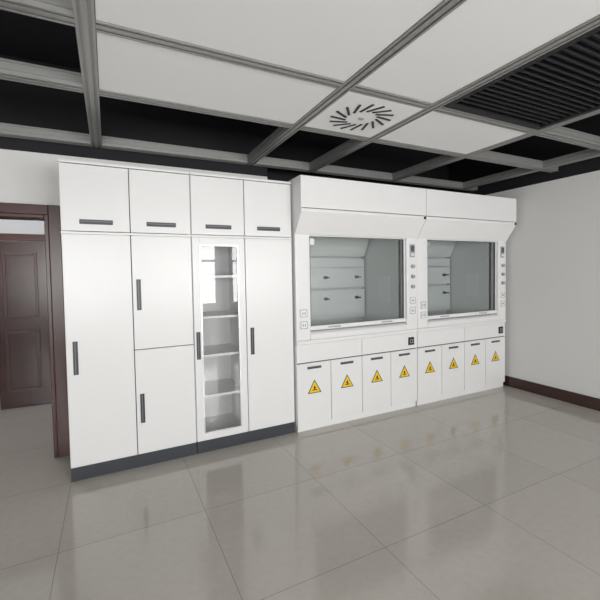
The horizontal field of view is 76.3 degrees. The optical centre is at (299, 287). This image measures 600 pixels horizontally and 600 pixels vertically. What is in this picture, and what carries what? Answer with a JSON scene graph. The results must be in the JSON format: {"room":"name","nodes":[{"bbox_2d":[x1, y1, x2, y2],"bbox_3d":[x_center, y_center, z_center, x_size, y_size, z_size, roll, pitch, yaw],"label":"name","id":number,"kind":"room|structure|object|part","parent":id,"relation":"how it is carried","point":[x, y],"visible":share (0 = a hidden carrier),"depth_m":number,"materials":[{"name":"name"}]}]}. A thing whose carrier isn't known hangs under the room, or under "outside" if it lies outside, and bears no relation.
{"room":"chemistry laboratory","nodes":[
{"label":"chemistry laboratory","id":0,"kind":"room"},
{"bbox_2d":[0,219,44,241],"bbox_3d":[-3.301,-0.232,4.461,4.691,3.250,0.100,-2,2,-27],"label":"wall","id":1,"kind":"structure","parent":0,"point":[6,226],"depth_m":4.43,"materials":[{"name":"paint"}]},
{"bbox_2d":[0,233,44,240],"bbox_3d":[-3.033,0.376,4.538,1.100,2.020,0.029,-2,2,-27],"label":"door frame","id":2,"kind":"structure","parent":1,"relation":"attached to","point":[3,236],"depth_m":4.41,"materials":[{"name":"brown wood"}]},
{"bbox_2d":[0,241,51,409],"bbox_3d":[-3.034,0.418,4.544,0.920,1.925,0.019,-2,2,-27],"label":"door","id":3,"kind":"structure","parent":1,"relation":"in","point":[20,279],"depth_m":4.45,"materials":[{"name":"brown wood"}]},
{"bbox_2d":[2,253,41,391],"bbox_3d":[-3.029,0.386,4.531,0.760,1.600,0.011,-2,2,-27],"label":"molding","id":4,"kind":"structure","parent":3,"relation":"attached to","point":[7,333],"depth_m":4.42,"materials":[{"name":"brown wood"}]},
{"bbox_2d":[72,0,101,147],"bbox_3d":[-0.218,-1.149,0.228,0.080,0.080,6.780,-2,2,-27],"label":"beam","id":5,"kind":"structure","parent":0,"point":[83,10],"depth_m":1.95,"materials":[{"name":"silver metal"}]},
{"bbox_2d":[102,136,247,164],"bbox_3d":[-1.105,-1.256,3.517,1.279,0.080,0.080,-2,2,-27],"label":"cross beam","id":6,"kind":"structure","parent":5,"relation":"attached to","point":[115,143],"depth_m":3.46,"materials":[{"name":"silver metal"}]},
{"bbox_2d":[99,89,293,127],"bbox_3d":[-0.633,-1.230,2.575,1.279,0.080,0.080,-2,2,-27],"label":"cross beam","id":7,"kind":"structure","parent":5,"relation":"attached to","point":[104,93],"depth_m":2.52,"materials":[{"name":"silver metal"}]},
{"bbox_2d":[96,32,335,123],"bbox_3d":[-0.481,-1.198,2.272,1.277,0.025,0.596,-2,2,-27],"label":"ceiling panel","id":8,"kind":"object","parent":5,"relation":"attached to","point":[125,66],"visible":0.77,"depth_m":2.20,"materials":[{"name":"white"}]},
{"bbox_2d":[95,17,344,88],"bbox_3d":[-0.329,-1.212,1.967,1.279,0.080,0.080,-2,2,-27],"label":"cross beam","id":9,"kind":"structure","parent":5,"relation":"attached to","point":[101,27],"depth_m":1.90,"materials":[{"name":"silver metal"}]},
{"bbox_2d":[95,0,442,80],"bbox_3d":[-0.034,-1.173,1.380,1.277,0.025,1.232,-2,2,-27],"label":"ceiling panel","id":10,"kind":"object","parent":5,"relation":"attached to","point":[334,39],"visible":1,"depth_m":1.70,"materials":[{"name":"white"}]},
{"bbox_2d":[0,54,266,205],"bbox_3d":[-1.646,-0.223,3.444,2.882,3.250,0.140,-2,2,-27],"label":"wall","id":11,"kind":"structure","parent":0,"point":[64,110],"depth_m":3.27,"materials":[{"name":"paint"}]},
{"bbox_2d":[0,202,69,457],"bbox_3d":[-2.501,0.383,3.032,1.105,2.100,0.182,-2,2,-27],"label":"door frame","id":12,"kind":"structure","parent":11,"relation":"in","point":[50,214],"depth_m":3.17,"materials":[{"name":"brown wood"}]},
{"bbox_2d":[0,385,599,599],"bbox_3d":[0.036,1.497,1.483,8.084,0.100,8.900,-2,2,-27],"label":"floor","id":13,"kind":"structure","parent":0,"point":[491,494],"depth_m":2.40,"materials":[{"name":"tile"}]},
{"bbox_2d":[58,159,196,481],"bbox_3d":[-1.403,0.233,3.183,0.913,2.350,0.508,-2,2,-27],"label":"storage cabinet","id":14,"kind":"object","parent":13,"relation":"on","point":[126,234],"visible":1,"depth_m":2.94,"materials":[{"name":"white metal"}]},
{"bbox_3d":[-1.641,0.514,2.794,0.032,0.245,0.008,-2,2,-27],"label":"handle frame","id":15,"kind":"part","parent":14,"relation":"part of","materials":[{"name":"grey metal"}]},
{"bbox_3d":[-1.517,-0.661,2.835,0.450,0.483,0.019,-2,2,-27],"label":"door","id":16,"kind":"part","parent":14,"relation":"part of","materials":[{"name":"white metal"}]},
{"bbox_3d":[-1.509,-0.488,2.832,0.220,0.034,0.008,-2,2,-27],"label":"handle frame","id":17,"kind":"part","parent":14,"relation":"part of","materials":[{"name":"grey metal"}]},
{"bbox_3d":[-1.497,0.462,2.877,0.450,1.713,0.019,-2,2,-27],"label":"tall door","id":18,"kind":"part","parent":14,"relation":"part of","materials":[{"name":"white metal"}]},
{"bbox_3d":[-1.309,-0.414,2.947,0.913,0.016,0.020,-2,2,-27],"label":"rail","id":19,"kind":"part","parent":14,"relation":"part of","materials":[{"name":"white metal"}]},
{"bbox_3d":[-1.254,0.053,2.975,0.032,0.240,0.008,-2,2,-27],"label":"handle frame","id":20,"kind":"part","parent":14,"relation":"part of","materials":[{"name":"grey metal"}]},
{"bbox_3d":[-1.238,0.947,3.008,0.032,0.230,0.008,-2,2,-27],"label":"handle frame","id":21,"kind":"part","parent":14,"relation":"part of","materials":[{"name":"grey"}]},
{"bbox_3d":[-1.109,-0.676,3.039,0.450,0.483,0.019,-2,2,-27],"label":"door","id":22,"kind":"part","parent":14,"relation":"part of","materials":[{"name":"white metal"}]},
{"bbox_3d":[-1.101,-0.503,3.035,0.220,0.034,0.008,-2,2,-27],"label":"handle frame","id":23,"kind":"part","parent":14,"relation":"part of","materials":[{"name":"grey metal"}]},
{"bbox_3d":[-1.096,0.032,3.066,0.450,0.883,0.019,-2,2,-27],"label":"door","id":24,"kind":"part","parent":14,"relation":"part of","materials":[{"name":"white metal"}]},
{"bbox_3d":[-1.091,0.476,3.088,0.456,0.012,0.008,-2,2,-27],"label":"rail","id":25,"kind":"part","parent":14,"relation":"part of","materials":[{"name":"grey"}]},
{"bbox_3d":[-1.081,0.891,3.098,0.450,0.824,0.019,-2,2,-27],"label":"door","id":26,"kind":"part","parent":14,"relation":"part of","materials":[{"name":"white metal"}]},
{"bbox_2d":[189,172,294,453],"bbox_3d":[-0.584,0.203,3.592,0.913,2.350,0.508,-2,2,-27],"label":"storage cabinet","id":27,"kind":"object","parent":13,"relation":"on","point":[240,227],"visible":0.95,"depth_m":3.45,"materials":[{"name":"white metal"}]},
{"bbox_3d":[-0.846,0.483,3.191,0.032,0.230,0.008,-2,2,-27],"label":"handle frame","id":28,"kind":"part","parent":27,"relation":"part of","materials":[{"name":"grey metal"}]},
{"bbox_3d":[-0.698,-0.691,3.244,0.450,0.483,0.019,-2,2,-27],"label":"door","id":29,"kind":"part","parent":27,"relation":"part of","materials":[{"name":"white metal"}]},
{"bbox_3d":[-0.690,-0.517,3.241,0.220,0.034,0.008,-2,2,-27],"label":"handle frame","id":30,"kind":"part","parent":27,"relation":"part of","materials":[{"name":"grey metal"}]},
{"bbox_3d":[-0.679,0.432,3.287,0.450,1.713,0.020,-2,2,-27],"label":"glass door frame","id":31,"kind":"part","parent":27,"relation":"part of","materials":[{"name":"white"}]},
{"bbox_3d":[-0.676,0.432,3.281,0.332,1.597,0.013,-2,2,-27],"label":"glass trim","id":32,"kind":"part","parent":27,"relation":"part of","materials":[{"name":"clear glass"}]},
{"bbox_3d":[-0.490,-0.444,3.356,0.913,0.016,0.020,-2,2,-27],"label":"rail","id":33,"kind":"part","parent":27,"relation":"part of","materials":[{"name":"white metal"}]},
{"bbox_3d":[-0.423,0.473,3.403,0.032,0.240,0.008,-2,2,-27],"label":"handle frame","id":34,"kind":"part","parent":27,"relation":"part of","materials":[{"name":"grey metal"}]},
{"bbox_3d":[-0.290,-0.706,3.448,0.450,0.483,0.019,-2,2,-27],"label":"door","id":35,"kind":"part","parent":27,"relation":"part of","materials":[{"name":"white metal"}]},
{"bbox_3d":[-0.282,-0.532,3.445,0.220,0.034,0.008,-2,2,-27],"label":"handle frame","id":36,"kind":"part","parent":27,"relation":"part of","materials":[{"name":"grey metal"}]},
{"bbox_3d":[-0.270,0.417,3.490,0.450,1.713,0.019,-2,2,-27],"label":"tall door","id":37,"kind":"part","parent":27,"relation":"part of","materials":[{"name":"white metal"}]},
{"bbox_2d":[288,175,425,431],"bbox_3d":[0.452,0.147,4.231,1.488,2.377,1.090,-2,2,-27],"label":"fume hood","id":38,"kind":"object","parent":13,"relation":"on","point":[354,243],"visible":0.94,"depth_m":3.92,"materials":[{"name":"white metal"}]},
{"bbox_3d":[-0.004,-0.016,3.632,0.150,1.025,0.140,-2,2,-27],"label":"post","id":39,"kind":"part","parent":38,"relation":"part of","materials":[{"name":"white metal"}]},
{"bbox_2d":[299,309,307,317],"bbox_3d":[0.034,0.238,3.576,0.084,0.084,0.012,-2,2,-27],"label":"power socket","id":40,"kind":"object","parent":38,"relation":"attached to","point":[303,313],"depth_m":3.57,"materials":[{"name":"white plastic"}]},
{"bbox_2d":[300,320,307,329],"bbox_3d":[0.036,0.348,3.580,0.084,0.084,0.012,-2,2,-27],"label":"power socket","id":41,"kind":"object","parent":38,"relation":"attached to","point":[303,323],"depth_m":3.58,"materials":[{"name":"white plastic"}]},
{"bbox_3d":[0.136,1.006,3.676,0.366,0.585,0.020,-2,2,-27],"label":"door","id":42,"kind":"part","parent":38,"relation":"part of","materials":[{"name":"white metal"}]},
{"bbox_3d":[0.319,-0.237,4.468,1.008,0.012,0.012,-2,2,-27],"label":"lattice rod","id":43,"kind":"part","parent":38,"relation":"part of","materials":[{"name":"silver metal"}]},
{"bbox_3d":[0.469,0.993,3.842,0.366,0.585,0.020,-2,2,-27],"label":"door","id":44,"kind":"part","parent":38,"relation":"part of","materials":[{"name":"white metal"}]},
{"bbox_2d":[293,329,417,344],"bbox_3d":[0.425,0.481,4.309,1.488,0.035,0.944,-2,2,-27],"label":"countertop","id":45,"kind":"structure","parent":38,"relation":"on","point":[411,330],"depth_m":3.83,"materials":[{"name":"white"}]},
{"bbox_3d":[0.605,-0.085,3.907,1.188,0.930,0.030,-2,2,-27],"label":"sash frame","id":46,"kind":"part","parent":38,"relation":"part of","materials":[{"name":"white"}]},
{"bbox_3d":[0.618,0.365,3.915,1.184,0.040,0.050,-2,2,-27],"label":"sash handle","id":47,"kind":"part","parent":38,"relation":"part of","materials":[{"name":"white metal"}]},
{"bbox_3d":[0.612,0.436,3.931,1.188,0.074,0.100,-2,2,-27],"label":"airfoil sill","id":48,"kind":"part","parent":38,"relation":"part of","materials":[{"name":"white metal"}]},
{"bbox_3d":[0.801,0.981,4.008,0.366,0.585,0.020,-2,2,-27],"label":"door","id":49,"kind":"part","parent":38,"relation":"part of","materials":[{"name":"white metal"}]},
{"bbox_3d":[0.981,0.017,4.487,0.007,0.300,0.200,-2,2,-27],"label":"service panel","id":50,"kind":"part","parent":38,"relation":"part of","materials":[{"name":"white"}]},
{"bbox_3d":[1.134,0.969,4.175,0.366,0.585,0.020,-2,2,-27],"label":"door","id":51,"kind":"part","parent":38,"relation":"part of","materials":[{"name":"white metal"}]},
{"bbox_3d":[1.193,-0.060,4.230,0.150,1.025,0.140,-2,2,-27],"label":"post","id":52,"kind":"part","parent":38,"relation":"part of","materials":[{"name":"white metal"}]},
{"bbox_2d":[408,337,413,344],"bbox_3d":[1.219,0.582,4.191,0.080,0.085,0.009,-2,2,-27],"label":"socket","id":53,"kind":"object","parent":38,"relation":"attached to","point":[410,339],"depth_m":4.18,"materials":[{"name":"black plastic"}]},
{"bbox_2d":[409,296,415,303],"bbox_3d":[1.230,0.134,4.171,0.084,0.084,0.012,-2,2,-27],"label":"power socket","id":54,"kind":"object","parent":38,"relation":"attached to","point":[412,299],"depth_m":4.16,"materials":[{"name":"white plastic"}]},
{"bbox_3d":[1.220,-0.405,4.152,0.070,0.140,0.010,-2,2,-27],"label":"control panel","id":55,"kind":"part","parent":38,"relation":"part of","materials":[{"name":"grey plastic"}]},
{"bbox_2d":[416,189,516,405],"bbox_3d":[1.785,0.099,4.897,1.488,2.377,1.090,-2,2,-27],"label":"fume hood","id":56,"kind":"object","parent":13,"relation":"on","point":[462,238],"visible":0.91,"depth_m":4.62,"materials":[{"name":"white metal"}]},
{"bbox_3d":[1.330,-0.065,4.299,0.150,1.025,0.140,-2,2,-27],"label":"post","id":57,"kind":"part","parent":56,"relation":"part of","materials":[{"name":"white metal"}]},
{"bbox_2d":[420,311,425,318],"bbox_3d":[1.369,0.299,4.246,0.084,0.084,0.012,-2,2,-27],"label":"power socket","id":58,"kind":"object","parent":56,"relation":"attached to","point":[422,313],"depth_m":4.24,"materials":[{"name":"white plastic"}]},
{"bbox_2d":[420,301,425,308],"bbox_3d":[1.367,0.189,4.242,0.084,0.084,0.012,-2,2,-27],"label":"power socket","id":59,"kind":"object","parent":56,"relation":"attached to","point":[422,303],"depth_m":4.23,"materials":[{"name":"white plastic"}]},
{"bbox_3d":[1.470,0.957,4.342,0.366,0.585,0.020,-2,2,-27],"label":"door","id":60,"kind":"part","parent":56,"relation":"part of","materials":[{"name":"white metal"}]},
{"bbox_3d":[1.802,0.945,4.508,0.366,0.585,0.020,-2,2,-27],"label":"door","id":61,"kind":"part","parent":56,"relation":"part of","materials":[{"name":"white metal"}]},
{"bbox_3d":[1.938,-0.133,4.574,1.188,0.930,0.030,-2,2,-27],"label":"sash frame","id":62,"kind":"part","parent":56,"relation":"part of","materials":[{"name":"white"}]},
{"bbox_2d":[418,320,505,331],"bbox_3d":[1.758,0.433,4.975,1.488,0.035,0.944,-2,2,-27],"label":"countertop","id":63,"kind":"structure","parent":56,"relation":"on","point":[496,321],"depth_m":4.52,"materials":[{"name":"white"}]},
{"bbox_3d":[1.951,0.317,4.582,1.184,0.040,0.050,-2,2,-27],"label":"sash handle","id":64,"kind":"part","parent":56,"relation":"part of","materials":[{"name":"white metal"}]},
{"bbox_3d":[1.945,0.388,4.598,1.188,0.074,0.100,-2,2,-27],"label":"airfoil sill","id":65,"kind":"part","parent":56,"relation":"part of","materials":[{"name":"white metal"}]},
{"bbox_3d":[2.314,-0.032,5.153,0.007,0.300,0.200,-2,2,-27],"label":"service panel","id":66,"kind":"part","parent":56,"relation":"part of","materials":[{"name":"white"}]},
{"bbox_3d":[2.135,0.933,4.675,0.366,0.585,0.020,-2,2,-27],"label":"door","id":67,"kind":"part","parent":56,"relation":"part of","materials":[{"name":"white metal"}]},
{"bbox_3d":[2.467,0.921,4.841,0.366,0.585,0.020,-2,2,-27],"label":"door","id":68,"kind":"part","parent":56,"relation":"part of","materials":[{"name":"white metal"}]},
{"bbox_3d":[2.526,-0.108,4.897,0.150,1.025,0.140,-2,2,-27],"label":"post","id":69,"kind":"part","parent":56,"relation":"part of","materials":[{"name":"white metal"}]},
{"bbox_3d":[2.553,-0.454,4.818,0.070,0.140,0.010,-2,2,-27],"label":"control panel","id":70,"kind":"part","parent":56,"relation":"part of","materials":[{"name":"grey plastic"}]},
{"bbox_2d":[0,0,599,101],"bbox_3d":[-0.023,-1.850,1.357,8.084,0.100,8.900,-2,2,-27],"label":"ceiling","id":71,"kind":"structure","parent":0,"point":[21,36],"depth_m":2.84,"materials":[{"name":"black paint"}]},
{"bbox_2d":[246,0,466,165],"bbox_3d":[0.998,-1.193,0.836,0.080,0.080,6.780,-2,2,-27],"label":"beam","id":72,"kind":"structure","parent":0,"point":[445,7],"depth_m":2.13,"materials":[{"name":"silver metal"}]},
{"bbox_2d":[253,157,309,171],"bbox_3d":[-0.188,-1.290,3.975,0.608,0.080,0.080,-2,2,-27],"label":"cross beam","id":73,"kind":"structure","parent":72,"relation":"attached to","point":[269,162],"depth_m":3.96,"materials":[{"name":"silver metal"}]},
{"bbox_2d":[300,126,368,140],"bbox_3d":[0.284,-1.263,3.033,0.608,0.080,0.080,-2,2,-27],"label":"cross beam","id":74,"kind":"structure","parent":72,"relation":"attached to","point":[305,128],"depth_m":3.02,"materials":[{"name":"silver metal"}]},
{"bbox_2d":[305,92,422,137],"bbox_3d":[0.436,-1.220,2.731,0.606,0.028,0.596,-2,2,-27],"label":"air diffuser","id":75,"kind":"object","parent":72,"relation":"attached to","point":[353,113],"visible":0.91,"depth_m":2.68,"materials":[{"name":"white metal"}]},
{"bbox_2d":[349,85,432,108],"bbox_3d":[0.588,-1.245,2.426,0.608,0.080,0.080,-2,2,-27],"label":"cross beam","id":76,"kind":"structure","parent":72,"relation":"attached to","point":[358,89],"depth_m":2.41,"materials":[{"name":"silver metal"}]},
{"bbox_2d":[266,124,448,190],"bbox_3d":[0.841,-0.330,5.123,3.072,3.250,0.120,-2,2,-27],"label":"wall","id":77,"kind":"structure","parent":0,"point":[304,146],"depth_m":4.94,"materials":[{"name":"paint"}]},
{"bbox_2d":[373,139,465,156],"bbox_3d":[1.097,-1.292,3.440,1.047,0.080,0.080,-2,2,-27],"label":"cross beam","id":78,"kind":"structure","parent":0,"point":[380,141],"depth_m":3.41,"materials":[{"name":"silver metal"}]},
{"bbox_2d":[379,111,525,153],"bbox_3d":[1.249,-1.261,3.137,1.045,0.025,0.596,-2,2,-27],"label":"ceiling panel","id":79,"kind":"object","parent":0,"point":[436,130],"visible":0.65,"depth_m":3.10,"materials":[{"name":"white"}]},
{"bbox_2d":[307,14,599,172],"bbox_3d":[1.615,-1.215,1.144,0.080,0.080,6.780,-2,2,-27],"label":"beam","id":80,"kind":"structure","parent":0,"point":[351,145],"depth_m":2.34,"materials":[{"name":"silver metal"}]},
{"bbox_2d":[313,165,392,180],"bbox_3d":[0.625,-1.319,4.382,1.047,0.080,0.080,-2,2,-27],"label":"cross beam","id":81,"kind":"structure","parent":80,"relation":"attached to","point":[329,169],"depth_m":4.35,"materials":[{"name":"silver metal"}]},
{"bbox_2d":[434,102,536,133],"bbox_3d":[1.401,-1.275,2.832,1.047,0.080,0.080,-2,2,-27],"label":"cross beam","id":82,"kind":"structure","parent":80,"relation":"attached to","point":[443,110],"depth_m":2.81,"materials":[{"name":"silver metal"}]},
{"bbox_2d":[442,26,599,129],"bbox_3d":[1.696,-1.238,2.244,1.043,0.040,1.230,-2,2,-27],"label":"ventilation grille","id":83,"kind":"object","parent":80,"relation":"attached to","point":[521,98],"visible":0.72,"depth_m":2.42,"materials":[{"name":"black metal"}]},
{"bbox_2d":[358,0,599,102],"bbox_3d":[0.883,-1.206,1.838,0.606,0.025,1.232,-2,2,-27],"label":"ceiling panel","id":84,"kind":"object","parent":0,"point":[478,38],"visible":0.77,"depth_m":1.86,"materials":[{"name":"white"}]},
{"bbox_2d":[388,98,599,181],"bbox_3d":[2.625,-1.252,1.649,0.080,0.080,6.780,-2,2,-27],"label":"beam","id":85,"kind":"structure","parent":0,"point":[442,160],"depth_m":3.82,"materials":[{"name":"silver metal"}]},
{"bbox_2d":[395,176,462,189],"bbox_3d":[1.666,-1.357,4.902,1.118,0.080,0.080,-2,2,-27],"label":"cross beam","id":86,"kind":"structure","parent":85,"relation":"attached to","point":[415,180],"depth_m":4.88,"materials":[{"name":"silver metal"}]},
{"bbox_2d":[467,151,542,169],"bbox_3d":[2.138,-1.330,3.960,1.118,0.080,0.080,-2,2,-27],"label":"cross beam","id":87,"kind":"structure","parent":85,"relation":"attached to","point":[487,156],"depth_m":3.94,"materials":[{"name":"silver metal"}]},
{"bbox_2d":[536,126,599,150],"bbox_3d":[2.442,-1.313,3.352,1.118,0.080,0.080,-2,2,-27],"label":"cross beam","id":88,"kind":"structure","parent":85,"relation":"attached to","point":[563,134],"depth_m":3.28,"materials":[{"name":"silver metal"}]},
{"bbox_2d":[449,113,599,398],"bbox_3d":[3.909,-0.288,2.560,0.120,3.250,7.450,-2,2,-27],"label":"wall","id":89,"kind":"structure","parent":0,"point":[552,324],"depth_m":4.41,"materials":[{"name":"paint"}]},
{"bbox_2d":[503,375,599,410],"bbox_3d":[3.881,1.273,2.579,0.015,0.130,7.230,-2,2,-27],"label":"baseboard","id":90,"kind":"structure","parent":89,"relation":"attached to","point":[578,399],"depth_m":4.42,"materials":[{"name":"wood"}]},
{"bbox_2d":[459,148,599,189],"bbox_3d":[3.698,-1.291,2.185,0.080,0.080,6.780,-2,2,-27],"label":"beam","id":91,"kind":"structure","parent":0,"point":[590,153],"depth_m":4.27,"materials":[{"name":"silver metal"}]},
{"bbox_2d":[465,186,477,190],"bbox_3d":[2.330,-1.381,5.234,0.203,0.080,0.080,-2,2,-27],"label":"cross beam","id":92,"kind":"structure","parent":91,"relation":"attached to","point":[473,188],"depth_m":5.22,"materials":[{"name":"silver metal"}]},
{"bbox_2d":[542,166,558,172],"bbox_3d":[2.802,-1.354,4.292,0.203,0.080,0.080,-2,2,-27],"label":"cross beam","id":93,"kind":"structure","parent":91,"relation":"attached to","point":[554,169],"depth_m":4.29,"materials":[{"name":"silver metal"}]},
{"bbox_3d":[-1.291,-1.110,-0.308,0.080,0.080,6.780,-2,2,-27],"label":"beam","id":94,"kind":"structure","parent":0,"visible":0},
{"bbox_2d":[0,0,74,26],"bbox_3d":[-1.474,-1.170,1.395,1.118,0.080,0.080,-2,2,-27],"label":"cross beam","id":95,"kind":"structure","parent":94,"relation":"attached to","point":[58,11],"depth_m":1.58,"materials":[{"name":"silver metal"}]},
{"bbox_2d":[0,58,83,92],"bbox_3d":[-1.778,-1.188,2.003,1.118,0.080,0.080,-2,2,-27],"label":"cross beam","id":96,"kind":"structure","parent":94,"relation":"attached to","point":[11,70],"depth_m":2.14,"materials":[{"name":"silver metal"}]},
{"bbox_2d":[0,122,90,146],"bbox_3d":[-2.250,-1.215,2.945,1.118,0.080,0.080,-2,2,-27],"label":"cross beam","id":97,"kind":"structure","parent":94,"relation":"attached to","point":[6,129],"depth_m":3.03,"materials":[{"name":"silver metal"}]}
]}

